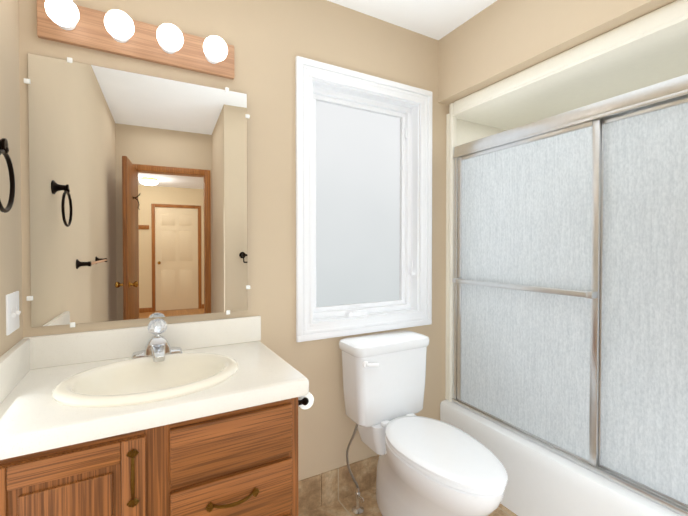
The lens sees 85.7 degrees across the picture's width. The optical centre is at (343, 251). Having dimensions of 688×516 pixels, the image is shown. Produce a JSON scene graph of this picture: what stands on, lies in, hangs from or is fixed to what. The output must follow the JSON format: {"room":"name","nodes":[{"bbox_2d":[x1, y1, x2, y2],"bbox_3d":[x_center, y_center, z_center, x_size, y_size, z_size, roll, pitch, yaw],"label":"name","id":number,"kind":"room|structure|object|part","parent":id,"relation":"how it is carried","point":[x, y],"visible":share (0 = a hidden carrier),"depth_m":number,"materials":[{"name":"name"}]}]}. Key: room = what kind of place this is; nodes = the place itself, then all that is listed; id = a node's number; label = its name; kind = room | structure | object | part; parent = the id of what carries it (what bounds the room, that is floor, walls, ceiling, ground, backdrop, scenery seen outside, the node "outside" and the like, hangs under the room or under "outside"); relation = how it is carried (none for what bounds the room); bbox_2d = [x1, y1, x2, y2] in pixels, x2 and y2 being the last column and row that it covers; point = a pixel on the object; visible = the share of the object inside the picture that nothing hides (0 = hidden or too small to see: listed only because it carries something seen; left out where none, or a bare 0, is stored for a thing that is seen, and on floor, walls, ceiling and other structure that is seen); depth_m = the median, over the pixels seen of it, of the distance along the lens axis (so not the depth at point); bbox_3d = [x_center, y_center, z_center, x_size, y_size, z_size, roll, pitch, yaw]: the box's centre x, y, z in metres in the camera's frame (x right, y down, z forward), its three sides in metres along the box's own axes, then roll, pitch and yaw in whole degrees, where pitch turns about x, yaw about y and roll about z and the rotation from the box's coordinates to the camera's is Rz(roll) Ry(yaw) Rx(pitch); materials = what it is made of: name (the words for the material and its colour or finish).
{"room":"bathroom","nodes":[
{"label":"bathroom","id":0,"kind":"room"},
{"bbox_2d":[0,0,22,356],"bbox_3d":[-0.477,0.039,0.026,0.120,2.480,2.770,0,1,-29],"label":"wall","id":1,"kind":"structure","parent":0,"point":[10,253],"depth_m":1.16,"materials":[{"name":"beige paint"}]},
{"bbox_2d":[0,138,14,212],"bbox_3d":[-0.877,-0.199,0.928,0.061,0.202,0.159,0,1,-29],"label":"towel ring","id":2,"kind":"object","parent":1,"relation":"attached to","point":[4,149],"visible":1,"depth_m":0.97,"materials":[{"name":"black metal"}]},
{"bbox_2d":[6,291,20,335],"bbox_3d":[-1.028,0.189,1.160,0.017,0.122,0.122,0,1,-29],"label":"light switch","id":3,"kind":"object","parent":1,"relation":"attached to","point":[13,312],"visible":1,"depth_m":1.14,"materials":[{"name":"white plastic"}]},
{"bbox_2d":[18,0,448,480],"bbox_3d":[0.043,0.010,1.988,2.940,2.480,0.150,0,1,-29],"label":"wall","id":4,"kind":"structure","parent":0,"point":[269,40],"depth_m":1.72,"materials":[{"name":"beige paint"}]},
{"bbox_2d":[37,0,234,79],"bbox_3d":[-0.732,-0.805,1.378,0.660,0.137,0.136,0,1,-29],"label":"sconce","id":5,"kind":"object","parent":4,"relation":"attached to","point":[116,32],"visible":1,"depth_m":1.36,"materials":[{"name":"brown wood"}]},
{"bbox_2d":[24,53,249,327],"bbox_3d":[-0.748,-0.210,1.438,0.762,0.959,0.031,0,1,-29],"label":"mirror","id":6,"kind":"object","parent":4,"relation":"attached to","point":[138,195],"visible":1,"depth_m":1.41,"materials":[{"name":"silver mirror"}]},
{"bbox_2d":[298,455,378,514],"bbox_3d":[0.075,1.172,1.931,1.088,0.158,0.010,0,1,-29],"label":"baseboard","id":7,"kind":"structure","parent":4,"relation":"attached to","point":[322,489],"depth_m":1.85,"materials":[{"name":"tile"}]},
{"bbox_2d":[295,56,431,341],"bbox_3d":[0.107,-0.245,1.999,0.831,1.337,0.156,0,1,-29],"label":"window","id":8,"kind":"structure","parent":4,"relation":"in","point":[339,86],"depth_m":2.01,"materials":[{"name":"white paint"}]},
{"bbox_3d":[0.086,-0.245,2.037,0.553,1.066,0.004,0,1,-29],"label":"frosted window glass","id":9,"kind":"part","parent":8,"relation":"part of","materials":[{"name":"white glass"}]},
{"bbox_2d":[345,128,414,316],"bbox_3d":[0.203,-0.188,2.037,0.444,1.046,0.064,0,1,-29],"label":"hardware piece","id":10,"kind":"object","parent":8,"relation":"attached to","point":[359,312],"visible":1,"depth_m":1.96,"materials":[{"name":"white paint"}]},
{"bbox_2d":[298,486,517,515],"bbox_3d":[0.718,1.318,0.798,2.940,0.100,2.920,0,1,-29],"label":"floor","id":11,"kind":"structure","parent":0,"point":[345,505],"depth_m":1.81,"materials":[{"name":"tile"}]},
{"bbox_2d":[0,316,313,515],"bbox_3d":[-0.575,0.757,1.231,0.866,1.007,0.583,0,1,-29],"label":"bathroom vanity","id":12,"kind":"object","parent":11,"relation":"on","point":[158,417],"visible":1,"depth_m":1.06,"materials":[{"name":"brown wood"}]},
{"bbox_2d":[0,341,308,459],"bbox_3d":[-0.600,0.429,1.224,0.819,0.051,0.563,0,1,-29],"label":"countertop","id":13,"kind":"structure","parent":12,"relation":"on","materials":[{"name":"stone"}]},
{"bbox_2d":[52,353,237,406],"bbox_3d":[-0.605,0.443,1.187,0.520,0.178,0.416,0,1,-29],"label":"sink","id":14,"kind":"object","parent":13,"relation":"in","point":[144,379],"depth_m":1.22,"materials":[{"name":"ceramic"}]},
{"bbox_2d":[129,318,184,361],"bbox_3d":[-0.676,0.326,1.350,0.188,0.148,0.168,0,1,-29],"label":"faucet","id":15,"kind":"object","parent":13,"relation":"on","point":[157,349],"depth_m":1.36,"materials":[{"name":"silver metal"}]},
{"bbox_2d":[339,330,507,515],"bbox_3d":[0.345,0.844,1.608,0.447,0.822,0.784,0,1,-29],"label":"toilet","id":16,"kind":"object","parent":11,"relation":"on","point":[426,466],"visible":1,"depth_m":1.67,"materials":[{"name":"white ceramic"}]},
{"bbox_2d":[440,0,687,515],"bbox_3d":[1.282,0.196,1.717,0.797,2.116,1.529,0,1,-29],"label":"shower","id":17,"kind":"object","parent":11,"relation":"on","point":[566,362],"visible":0.94,"depth_m":1.57,"materials":[{"name":"white glass"}]},
{"bbox_3d":[0.845,0.172,1.823,0.005,1.384,0.703,0,1,-29],"label":"shower glass","id":18,"kind":"part","parent":17,"relation":"part of","materials":[{"name":"white glass"}]},
{"bbox_3d":[1.187,0.181,1.247,0.005,1.384,0.588,0,1,-29],"label":"shower glass","id":19,"kind":"part","parent":17,"relation":"part of","materials":[{"name":"white glass"}]},
{"bbox_2d":[327,0,496,39],"bbox_3d":[0.718,-1.262,0.759,2.940,0.100,2.920,0,1,-29],"label":"ceiling","id":20,"kind":"structure","parent":0,"point":[437,19],"depth_m":1.90,"materials":[{"name":"white paint"}]},
{"bbox_2d":[438,0,676,104],"bbox_3d":[1.279,-1.046,1.696,0.810,0.360,1.535,0,1,-29],"label":"soffit beam","id":21,"kind":"structure","parent":20,"relation":"attached to","point":[496,41],"depth_m":1.73,"materials":[{"name":"beige paint"}]}
]}

